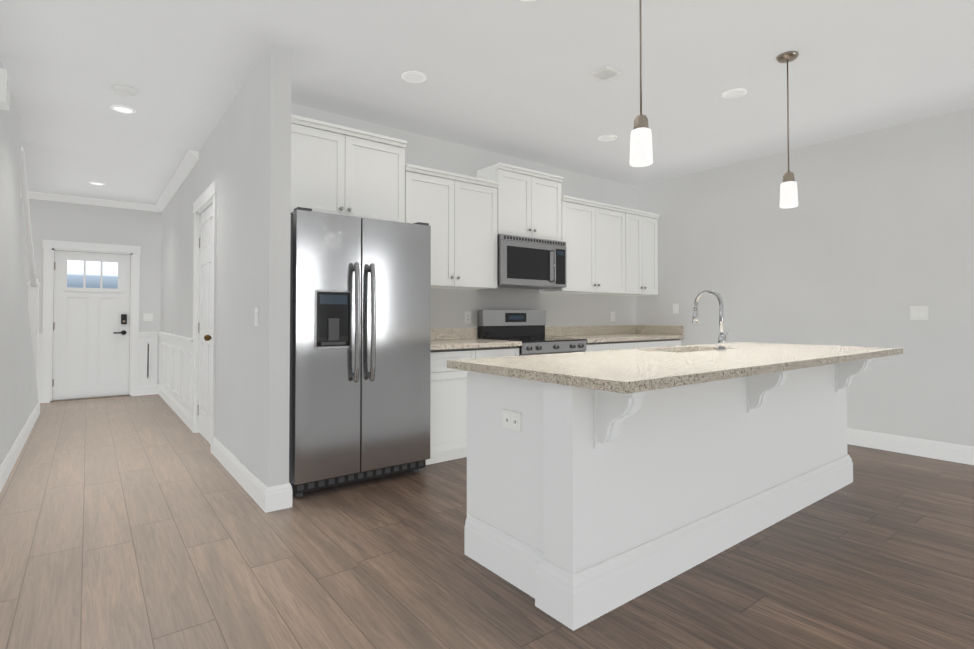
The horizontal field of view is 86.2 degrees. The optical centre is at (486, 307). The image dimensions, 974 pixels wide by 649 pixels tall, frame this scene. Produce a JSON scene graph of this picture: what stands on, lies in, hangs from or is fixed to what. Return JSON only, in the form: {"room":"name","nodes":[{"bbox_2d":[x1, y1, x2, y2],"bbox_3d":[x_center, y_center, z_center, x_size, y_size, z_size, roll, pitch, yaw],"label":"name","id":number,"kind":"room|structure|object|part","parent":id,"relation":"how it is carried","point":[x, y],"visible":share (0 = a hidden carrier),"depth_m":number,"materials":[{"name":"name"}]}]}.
{"room":"kitchen","nodes":[
{"label":"kitchen","id":0,"kind":"room"},
{"bbox_2d":[0,59,40,492],"bbox_3d":[-1.703,-0.212,1.397,0.136,2.740,11.810,1,-1,-37],"label":"wall","id":1,"kind":"structure","parent":0,"point":[10,146],"depth_m":3.90,"materials":[{"name":"paint"}]},
{"bbox_2d":[0,68,9,110],"bbox_3d":[-2.978,-1.341,3.204,0.048,0.200,0.170,1,-1,-37],"label":"door chime","id":2,"kind":"object","parent":1,"relation":"attached to","point":[4,91],"visible":1,"depth_m":3.15,"materials":[{"name":"white plastic"}]},
{"bbox_2d":[20,198,161,383],"bbox_3d":[-5.742,-0.118,6.937,2.350,2.740,0.120,1,-1,-37],"label":"wall","id":3,"kind":"structure","parent":0,"point":[61,221],"depth_m":7.22,"materials":[{"name":"paint"}]},
{"bbox_2d":[38,333,41,392],"bbox_3d":[-6.208,0.720,6.470,1.020,0.768,0.032,1,-1,-37],"label":"trim","id":4,"kind":"structure","parent":3,"relation":"attached to","point":[39,334],"depth_m":6.78,"materials":[{"name":"white wood"}]},
{"bbox_2d":[20,190,154,211],"bbox_3d":[-5.684,-1.447,6.875,2.160,0.085,0.085,1,-1,-37],"label":"crown molding","id":5,"kind":"structure","parent":3,"relation":"attached to","point":[31,194],"depth_m":7.08,"materials":[{"name":"white wood"}]},
{"bbox_2d":[41,240,140,402],"bbox_3d":[-5.426,0.188,7.161,1.070,2.135,0.142,1,-1,-37],"label":"door frame","id":6,"kind":"structure","parent":3,"relation":"attached to","point":[51,246],"depth_m":7.01,"materials":[{"name":"white wood"}]},
{"bbox_2d":[52,250,130,399],"bbox_3d":[-5.415,0.242,7.141,0.840,1.990,0.105,1,-1,-37],"label":"front door","id":7,"kind":"structure","parent":3,"relation":"in","point":[91,331],"depth_m":7.14,"materials":[{"name":"white wood"}]},
{"bbox_2d":[143,313,152,320],"bbox_3d":[-4.889,0.141,7.505,0.116,0.115,0.010,1,-1,-37],"label":"switch plate","id":8,"kind":"object","parent":3,"relation":"attached to","point":[146,316],"depth_m":7.50,"materials":[{"name":"white plastic"}]},
{"bbox_2d":[156,44,291,512],"bbox_3d":[-2.978,-0.145,5.349,0.136,2.740,5.766,1,-1,-37],"label":"wall","id":9,"kind":"structure","parent":0,"point":[244,161],"depth_m":3.43,"materials":[{"name":"paint"}]},
{"bbox_2d":[156,332,192,414],"bbox_3d":[-3.845,0.718,6.352,0.035,0.768,3.095,1,-1,-37],"label":"wainscoting","id":10,"kind":"structure","parent":9,"relation":"attached to","point":[175,364],"depth_m":6.06,"materials":[{"name":"white wood"}]},
{"bbox_2d":[154,150,198,211],"bbox_3d":[-3.824,-1.456,6.320,0.085,0.085,3.230,1,-1,-37],"label":"crown molding","id":11,"kind":"structure","parent":9,"relation":"attached to","point":[186,165],"depth_m":5.89,"materials":[{"name":"white wood"}]},
{"bbox_2d":[192,180,216,453],"bbox_3d":[-2.526,0.087,4.750,0.142,2.255,1.090,1,-1,-37],"label":"door frame","id":12,"kind":"structure","parent":9,"relation":"attached to","point":[205,200],"depth_m":5.00,"materials":[{"name":"white wood"}]},
{"bbox_2d":[198,203,212,443],"bbox_3d":[-2.567,0.144,4.725,0.121,2.116,0.872,1,-1,-37],"label":"door","id":13,"kind":"structure","parent":9,"relation":"in","point":[205,333],"depth_m":4.82,"materials":[{"name":"white wood"}]},
{"bbox_2d":[255,308,257,325],"bbox_3d":[-1.443,0.059,3.249,0.010,0.115,0.070,1,-1,-37],"label":"switch plate","id":14,"kind":"object","parent":9,"relation":"attached to","point":[256,309],"depth_m":3.24,"materials":[{"name":"white plastic"}]},
{"bbox_2d":[291,103,634,338],"bbox_3d":[0.047,-0.149,5.140,4.410,2.740,0.120,1,-1,-37],"label":"wall","id":15,"kind":"structure","parent":0,"point":[449,307],"depth_m":5.14,"materials":[{"name":"paint"}]},
{"bbox_2d":[291,118,406,222],"bbox_3d":[-1.143,-0.970,3.955,0.997,0.653,0.328,1,-1,-37],"label":"upper cabinet","id":16,"kind":"object","parent":15,"relation":"attached to","point":[348,171],"depth_m":3.83,"materials":[{"name":"white wood"}]},
{"bbox_2d":[407,166,498,289],"bbox_3d":[-0.374,-0.640,4.539,0.938,0.933,0.328,1,-1,-37],"label":"upper cabinet","id":17,"kind":"object","parent":15,"relation":"attached to","point":[462,214],"depth_m":4.43,"materials":[{"name":"white wood"}]},
{"bbox_2d":[465,311,470,323],"bbox_3d":[-0.179,0.097,4.881,0.070,0.115,0.008,1,-1,-37],"label":"outlet","id":18,"kind":"object","parent":15,"relation":"attached to","point":[467,313],"depth_m":4.88,"materials":[{"name":"white plastic"}]},
{"bbox_2d":[475,162,562,240],"bbox_3d":[0.324,-0.966,5.080,0.818,0.623,0.328,1,-1,-37],"label":"upper cabinet","id":19,"kind":"object","parent":15,"relation":"attached to","point":[530,203],"depth_m":4.92,"materials":[{"name":"white wood"}]},
{"bbox_2d":[497,234,565,288],"bbox_3d":[0.359,-0.422,5.026,0.812,0.453,0.441,1,-1,-37],"label":"microwave","id":20,"kind":"object","parent":19,"relation":"attached to","point":[528,263],"visible":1,"depth_m":4.85,"materials":[{"name":"silver metal"}]},
{"bbox_2d":[431,325,633,340],"bbox_3d":[0.500,0.253,5.388,3.374,0.104,0.020,1,-1,-37],"label":"backsplash","id":21,"kind":"structure","parent":15,"relation":"attached to","point":[550,331],"depth_m":5.57,"materials":[{"name":"beige stone"}]},
{"bbox_2d":[540,198,630,294],"bbox_3d":[1.075,-0.621,5.650,1.070,0.933,0.328,1,-1,-37],"label":"upper cabinet","id":22,"kind":"object","parent":15,"relation":"attached to","point":[597,237],"depth_m":5.51,"materials":[{"name":"white wood"}]},
{"bbox_2d":[611,312,614,320],"bbox_3d":[1.495,0.109,6.165,0.070,0.115,0.008,1,-1,-37],"label":"switch plate","id":23,"kind":"object","parent":15,"relation":"attached to","point":[612,313],"depth_m":6.16,"materials":[{"name":"white plastic"}]},
{"bbox_2d":[607,210,658,295],"bbox_3d":[1.667,-0.613,6.105,0.667,0.933,0.328,1,-1,-37],"label":"upper cabinet","id":24,"kind":"object","parent":15,"relation":"attached to","point":[644,227],"depth_m":6.02,"materials":[{"name":"white wood"}]},
{"bbox_2d":[0,394,973,648],"bbox_3d":[-0.203,1.247,3.084,7.880,0.120,13.300,1,-1,-37],"label":"floor","id":25,"kind":"structure","parent":0,"point":[139,522],"depth_m":2.36,"materials":[{"name":"brown wood"}]},
{"bbox_2d":[20,147,39,389],"bbox_3d":[-4.815,-0.135,4.665,1.053,2.697,3.265,1,-1,-37],"label":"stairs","id":26,"kind":"structure","parent":25,"relation":"on","point":[33,283],"depth_m":5.93,"materials":[{"name":"white wood"}]},
{"bbox_2d":[289,207,430,496],"bbox_3d":[-0.981,0.293,3.721,0.960,1.808,0.801,1,-1,-37],"label":"fridge","id":27,"kind":"object","parent":25,"relation":"on","point":[360,336],"visible":0.9,"depth_m":3.41,"materials":[{"name":"grey metal"}]},
{"bbox_3d":[-0.903,0.096,3.338,0.383,0.782,0.092,1,-1,-37],"label":"handle","id":28,"kind":"part","parent":27,"relation":"part of","materials":[{"name":"silver metal"}]},
{"bbox_2d":[426,345,521,464],"bbox_3d":[-0.283,0.768,4.396,0.936,0.880,0.627,1,-1,-37],"label":"base cabinet","id":29,"kind":"object","parent":25,"relation":"on","point":[448,414],"depth_m":4.01,"materials":[{"name":"white wood"}]},
{"bbox_2d":[431,337,521,348],"bbox_3d":[-0.274,0.308,4.392,0.936,0.040,0.656,1,-1,-37],"label":"countertop","id":30,"kind":"structure","parent":29,"relation":"on","point":[463,342],"depth_m":4.22,"materials":[{"name":"beige stone"}]},
{"bbox_2d":[478,310,586,355],"bbox_3d":[0.449,0.620,4.891,0.808,1.195,0.698,1,-1,-37],"label":"range","id":31,"kind":"object","parent":25,"relation":"on","point":[526,328],"visible":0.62,"depth_m":4.96,"materials":[{"name":"silver metal"}]},
{"bbox_3d":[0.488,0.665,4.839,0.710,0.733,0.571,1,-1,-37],"label":"handle","id":32,"kind":"part","parent":31,"relation":"part of","materials":[{"name":"silver metal"}]},
{"bbox_2d":[584,341,641,351],"bbox_3d":[1.086,0.786,5.446,0.866,0.880,0.627,1,-1,-37],"label":"base cabinet","id":33,"kind":"object","parent":25,"relation":"on","point":[598,345],"depth_m":5.19,"materials":[{"name":"white wood"}]},
{"bbox_2d":[553,333,683,344],"bbox_3d":[1.392,0.330,5.670,1.614,0.040,0.656,1,-1,-37],"label":"countertop","id":34,"kind":"structure","parent":33,"relation":"on","point":[590,338],"depth_m":5.58,"materials":[{"name":"beige stone"}]},
{"bbox_2d":[642,337,681,347],"bbox_3d":[1.680,0.794,5.901,0.865,0.880,0.627,1,-1,-37],"label":"base cabinet","id":35,"kind":"object","parent":25,"relation":"on","point":[645,344],"depth_m":5.68,"materials":[{"name":"white wood"}]},
{"bbox_2d":[451,357,877,630],"bbox_3d":[1.227,0.745,2.958,2.763,0.880,0.915,1,-1,-37],"label":"kitchen island","id":36,"kind":"object","parent":25,"relation":"on","point":[600,483],"depth_m":2.27,"materials":[{"name":"white wood"}]},
{"bbox_2d":[447,342,902,392],"bbox_3d":[1.303,0.287,3.027,2.960,0.038,1.070,1,-1,-37],"label":"island countertop","id":37,"kind":"structure","parent":36,"relation":"on","point":[623,370],"depth_m":2.42,"materials":[{"name":"beige stone"}]},
{"bbox_2d":[663,349,694,352],"bbox_3d":[1.324,0.407,3.425,0.720,0.212,0.340,1,-1,-37],"label":"sink","id":38,"kind":"object","parent":37,"relation":"in","point":[664,350],"depth_m":3.60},
{"bbox_2d":[692,293,727,348],"bbox_3d":[1.432,0.094,3.327,0.111,0.358,0.229,1,-1,-37],"label":"faucet","id":39,"kind":"object","parent":37,"relation":"on","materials":[{"name":"silver metal"}]},
{"bbox_2d":[0,0,973,204],"bbox_3d":[-0.203,-1.613,3.132,7.880,0.120,13.300,1,-1,-37],"label":"ceiling","id":40,"kind":"structure","parent":0,"point":[511,78],"depth_m":3.44,"materials":[{"name":"paint"}]},
{"bbox_2d":[88,181,105,185],"bbox_3d":[-4.715,-1.495,6.286,0.169,0.009,0.169,0,-1,8],"label":"recessed light","id":41,"kind":"object","parent":40,"relation":"in","point":[91,182],"depth_m":6.27,"materials":[{"name":"white plastic"}]},
{"bbox_2d":[110,105,135,113],"bbox_3d":[-2.823,-1.533,4.033,0.169,0.009,0.169,0,-1,8],"label":"recessed light","id":42,"kind":"object","parent":40,"relation":"in","point":[119,108],"depth_m":4.03,"materials":[{"name":"white"}]},
{"bbox_2d":[113,85,135,96],"bbox_3d":[-2.563,-1.525,3.678,0.136,0.038,0.136,1,-1,-37],"label":"smoke detector","id":43,"kind":"object","parent":40,"relation":"attached to","point":[123,90],"visible":1,"depth_m":3.65,"materials":[{"name":"white plastic"}]},
{"bbox_2d":[401,71,426,82],"bbox_3d":[-0.491,-1.542,3.490,0.169,0.009,0.169,0,-1,8],"label":"recessed light","id":44,"kind":"object","parent":40,"relation":"in","point":[413,76],"depth_m":3.48,"materials":[{"name":"white"}]},
{"bbox_2d":[587,66,621,81],"bbox_3d":[0.780,-1.544,3.444,0.160,0.008,0.160,1,-1,-37],"label":"ceiling vent","id":45,"kind":"object","parent":40,"relation":"in","point":[604,73],"visible":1,"depth_m":3.44,"materials":[{"name":"white"}]},
{"bbox_2d":[598,135,616,141],"bbox_3d":[1.086,-1.522,4.687,0.169,0.009,0.169,0,-1,8],"label":"recessed light","id":46,"kind":"object","parent":40,"relation":"in","point":[605,138],"depth_m":4.68,"materials":[{"name":"white"}]},
{"bbox_2d":[629,0,652,166],"bbox_3d":[0.680,-1.099,2.301,0.120,0.935,0.120,1,-1,-37],"label":"pendant light","id":47,"kind":"object","parent":40,"relation":"hanging from","point":[641,152],"visible":1,"depth_m":2.27,"materials":[{"name":"white glass"}]},
{"bbox_2d":[721,88,747,98],"bbox_3d":[1.783,-1.538,3.747,0.169,0.009,0.169,0,-1,8],"label":"recessed light","id":48,"kind":"object","parent":40,"relation":"in","point":[737,92],"depth_m":3.74,"materials":[{"name":"white"}]},
{"bbox_2d":[776,51,798,207],"bbox_3d":[1.855,-1.084,3.202,0.120,0.935,0.120,1,-1,-37],"label":"pendant light","id":49,"kind":"object","parent":40,"relation":"hanging from","point":[788,193],"visible":1,"depth_m":3.17,"materials":[{"name":"white glass"}]},
{"bbox_2d":[635,107,973,464],"bbox_3d":[4.197,-0.177,3.439,0.136,2.740,7.870,1,-1,-37],"label":"wall","id":50,"kind":"structure","parent":0,"point":[868,241],"depth_m":4.57,"materials":[{"name":"paint"}]},
{"bbox_2d":[634,325,683,332],"bbox_3d":[2.030,0.266,6.148,0.020,0.104,0.636,1,-1,-37],"label":"backsplash","id":51,"kind":"structure","parent":50,"relation":"attached to","point":[637,328],"depth_m":6.15,"materials":[{"name":"beige stone"}]},
{"bbox_2d":[673,304,678,313],"bbox_3d":[2.170,0.016,5.983,0.010,0.115,0.070,1,-1,-37],"label":"switch plate","id":52,"kind":"object","parent":50,"relation":"attached to","point":[675,306],"depth_m":5.98,"materials":[{"name":"white plastic"}]},
{"bbox_2d":[910,306,928,319],"bbox_3d":[3.515,0.046,4.229,0.010,0.115,0.116,1,-1,-37],"label":"switch plate","id":53,"kind":"object","parent":50,"relation":"attached to","point":[918,312],"depth_m":4.23,"materials":[{"name":"white plastic"}]}
]}

